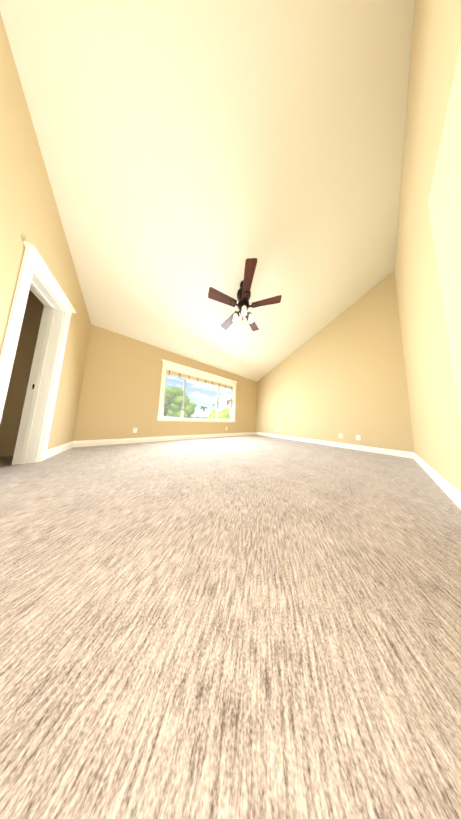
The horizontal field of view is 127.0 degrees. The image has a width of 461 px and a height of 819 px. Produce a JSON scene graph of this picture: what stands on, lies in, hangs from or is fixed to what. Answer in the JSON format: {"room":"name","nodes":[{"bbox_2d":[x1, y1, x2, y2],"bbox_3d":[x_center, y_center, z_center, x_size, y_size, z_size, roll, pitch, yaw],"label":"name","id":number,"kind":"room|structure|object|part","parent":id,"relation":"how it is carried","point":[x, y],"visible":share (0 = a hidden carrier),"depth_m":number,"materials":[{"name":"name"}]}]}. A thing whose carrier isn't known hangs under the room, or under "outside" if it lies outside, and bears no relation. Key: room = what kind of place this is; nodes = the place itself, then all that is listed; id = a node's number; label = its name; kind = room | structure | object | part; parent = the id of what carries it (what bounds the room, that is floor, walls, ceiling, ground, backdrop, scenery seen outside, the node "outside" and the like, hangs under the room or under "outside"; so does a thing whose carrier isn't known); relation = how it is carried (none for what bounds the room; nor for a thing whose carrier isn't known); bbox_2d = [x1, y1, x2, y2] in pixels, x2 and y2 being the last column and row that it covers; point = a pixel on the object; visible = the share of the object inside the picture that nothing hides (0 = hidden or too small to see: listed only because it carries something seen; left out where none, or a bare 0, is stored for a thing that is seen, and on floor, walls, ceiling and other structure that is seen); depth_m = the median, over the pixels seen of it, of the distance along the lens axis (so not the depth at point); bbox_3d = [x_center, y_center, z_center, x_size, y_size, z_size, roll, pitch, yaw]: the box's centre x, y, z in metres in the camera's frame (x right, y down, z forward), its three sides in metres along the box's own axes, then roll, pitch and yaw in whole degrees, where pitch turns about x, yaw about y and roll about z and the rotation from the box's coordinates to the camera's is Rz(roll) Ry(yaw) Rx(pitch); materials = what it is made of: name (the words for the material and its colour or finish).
{"room":"empty bedroom","nodes":[
{"label":"empty bedroom","id":0,"kind":"room"},
{"bbox_2d":[0,13,90,458],"bbox_3d":[-2.284,-1.541,0.335,1.500,4.172,4.126,6,-7,-37],"label":"wall","id":1,"kind":"structure","parent":0,"point":[29,212],"depth_m":1.19,"materials":[{"name":"beige paint"}]},
{"bbox_2d":[0,240,75,461],"bbox_3d":[-2.148,-0.436,1.294,0.052,2.160,0.856,6,-7,-37],"label":"trim","id":2,"kind":"structure","parent":1,"relation":"attached to","point":[32,260],"depth_m":1.09,"materials":[{"name":"white paint"}]},
{"bbox_2d":[12,271,64,464],"bbox_3d":[-2.235,-0.381,1.224,0.160,2.030,0.620,6,-7,-37],"label":"door frame","id":3,"kind":"structure","parent":1,"relation":"attached to","point":[30,432],"depth_m":1.44,"materials":[{"name":"white paint"}]},
{"bbox_2d":[45,441,72,458],"bbox_3d":[-2.672,0.620,1.811,0.016,0.116,0.766,6,-7,-37],"label":"baseboard","id":4,"kind":"structure","parent":1,"relation":"attached to","point":[51,452],"depth_m":1.74,"materials":[{"name":"white paint"}]},
{"bbox_2d":[73,324,256,440],"bbox_3d":[-0.880,-0.349,3.823,5.440,2.540,0.160,6,-7,-37],"label":"wall","id":5,"kind":"structure","parent":0,"point":[120,390],"depth_m":2.66,"materials":[{"name":"beige paint"}]},
{"bbox_2d":[73,432,255,447],"bbox_3d":[-0.870,0.853,3.641,5.120,0.116,0.016,6,-7,-37],"label":"baseboard","id":6,"kind":"structure","parent":5,"relation":"attached to","point":[85,443],"depth_m":2.76,"materials":[{"name":"white paint"}]},
{"bbox_2d":[157,359,236,422],"bbox_3d":[-0.843,-0.410,3.798,2.610,1.630,0.180,6,-7,-37],"label":"window","id":7,"kind":"structure","parent":5,"relation":"in","point":[165,372],"depth_m":3.50,"materials":[{"name":"white paint"}]},
{"bbox_2d":[166,367,233,386],"bbox_3d":[-0.827,-1.043,3.866,2.350,0.083,0.048,6,-7,-37],"label":"blind headrail","id":8,"kind":"object","parent":7,"relation":"attached to","point":[192,374],"visible":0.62,"depth_m":3.66,"materials":[{"name":"white paint"}]},
{"bbox_2d":[166,369,233,389],"bbox_3d":[-0.832,-0.942,3.858,2.344,0.130,0.040,6,-7,-37],"label":"roman shade","id":9,"kind":"object","parent":7,"relation":"attached to","point":[168,372],"depth_m":3.65,"materials":[{"name":"beige fabric"}]},
{"bbox_2d":[0,0,414,381],"bbox_3d":[0.391,-2.470,2.434,5.440,1.848,4.126,6,-7,-37],"label":"ceiling","id":10,"kind":"structure","parent":0,"point":[192,151],"depth_m":1.26,"materials":[{"name":"beige paint"}]},
{"bbox_2d":[208,258,281,330],"bbox_3d":[0.222,-2.037,2.223,1.301,0.867,1.253,6,-7,-37],"label":"fan","id":11,"kind":"object","parent":10,"relation":"hanging from","point":[243,295],"visible":1,"depth_m":2.06,"materials":[{"name":"brown wood"}]},
{"bbox_3d":[-0.135,-1.976,2.039,0.510,0.006,0.168,4,-17,-21],"label":"blade","id":12,"kind":"part","parent":11,"relation":"part of","materials":[{"name":"brown wood"}]},
{"bbox_3d":[-0.012,-1.928,2.503,0.168,0.006,0.510,20,-15,-37],"label":"blade","id":13,"kind":"part","parent":11,"relation":"part of","materials":[{"name":"brown wood"}]},
{"bbox_3d":[0.093,-1.733,2.165,0.108,0.122,0.108,6,-7,-37],"label":"lamp shade","id":14,"kind":"part","parent":11,"relation":"part of","materials":[{"name":"white glass"}]},
{"bbox_3d":[0.238,-1.714,2.311,0.108,0.122,0.108,6,-7,-37],"label":"lamp shade","id":15,"kind":"part","parent":11,"relation":"part of","materials":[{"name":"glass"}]},
{"bbox_3d":[0.253,-2.111,2.201,0.272,0.723,0.272,6,-7,-37],"label":"motor","id":16,"kind":"part","parent":11,"relation":"part of","materials":[{"name":"brown metal"}]},
{"bbox_3d":[0.240,-1.741,2.020,0.108,0.122,0.108,6,-7,-37],"label":"lamp shade","id":17,"kind":"part","parent":11,"relation":"part of","materials":[{"name":"white glass"}]},
{"bbox_3d":[0.270,-1.986,1.778,0.168,0.006,0.510,-9,-5,-4],"label":"blade","id":18,"kind":"part","parent":11,"relation":"part of","materials":[{"name":"brown wood"}]},
{"bbox_3d":[0.385,-1.723,2.165,0.108,0.122,0.108,6,-7,-37],"label":"lamp shade","id":19,"kind":"part","parent":11,"relation":"part of","materials":[{"name":"white glass"}]},
{"label":"blade","id":20,"kind":"part","parent":11,"relation":"part of","materials":[{"name":"brown wood"}]},
{"bbox_3d":[0.643,-1.944,2.080,0.510,0.006,0.168,1,6,15],"label":"blade","id":21,"kind":"part","parent":11,"relation":"part of","materials":[{"name":"brown wood"}]},
{"bbox_2d":[0,435,460,818],"bbox_3d":[-0.220,0.820,1.753,6.680,0.120,4.126,6,-7,-37],"label":"floor","id":22,"kind":"structure","parent":0,"point":[249,627],"depth_m":0.32,"materials":[{"name":"carpet"}]},
{"bbox_2d":[256,271,413,451],"bbox_3d":[2.448,-1.044,3.907,0.160,4.172,4.126,6,-7,-37],"label":"wall","id":23,"kind":"structure","parent":0,"point":[343,374],"depth_m":2.94,"materials":[{"name":"beige paint"}]},
{"bbox_2d":[256,432,413,458],"bbox_3d":[2.307,0.967,3.668,0.016,0.116,3.806,6,-7,-37],"label":"baseboard","id":24,"kind":"structure","parent":23,"relation":"attached to","point":[405,454],"depth_m":2.83,"materials":[{"name":"white paint"}]},
{"bbox_2d":[394,0,460,491],"bbox_3d":[1.548,-1.368,0.747,5.440,4.172,0.160,6,-7,-37],"label":"wall","id":25,"kind":"structure","parent":0,"point":[432,397],"depth_m":1.06,"materials":[{"name":"beige paint"}]},
{"bbox_2d":[413,453,460,508],"bbox_3d":[1.424,0.655,0.630,5.120,0.116,0.016,6,-7,-37],"label":"baseboard","id":26,"kind":"structure","parent":25,"relation":"attached to","point":[451,491],"depth_m":1.12,"materials":[{"name":"white paint"}]},
{"bbox_2d":[428,44,460,423],"bbox_3d":[0.956,-0.357,0.408,0.760,2.033,0.040,6,-7,-37],"label":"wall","id":27,"kind":"structure","parent":25,"relation":"in","point":[444,204],"depth_m":0.57,"materials":[{"name":"beige paint"}]},
{"bbox_3d":[-8.528,3.127,16.930,0.528,5.118,0.500,6,-7,-37],"label":"trunk","id":28,"kind":"object","parent":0,"visible":0},
{"bbox_2d":[163,386,196,417],"bbox_3d":[-8.497,-0.581,16.999,6.411,6.287,6.125,6,-7,-37],"label":"foliage","id":29,"kind":"object","parent":28,"relation":"attached to","point":[174,408],"depth_m":15.47,"materials":[{"name":"green plant"}]},
{"bbox_3d":[-1.426,1.644,11.120,0.199,1.093,0.160,6,-7,-37],"label":"trunk","id":30,"kind":"object","parent":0,"visible":0},
{"bbox_2d":[207,410,218,418],"bbox_3d":[-1.412,0.852,11.211,1.717,1.715,1.915,6,-7,-37],"label":"foliage","id":31,"kind":"object","parent":30,"relation":"attached to","point":[212,415],"depth_m":10.74,"materials":[{"name":"yellow plant"}]},
{"bbox_3d":[-0.585,1.574,10.370,0.199,1.152,0.160,6,-7,-37],"label":"trunk","id":32,"kind":"object","parent":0,"visible":0},
{"bbox_2d":[214,407,230,418],"bbox_3d":[-0.327,0.746,9.966,2.014,2.171,2.950,6,-7,-37],"label":"foliage","id":33,"kind":"object","parent":32,"relation":"attached to","point":[221,415],"depth_m":9.61,"materials":[{"name":"yellow plant"}]}
]}

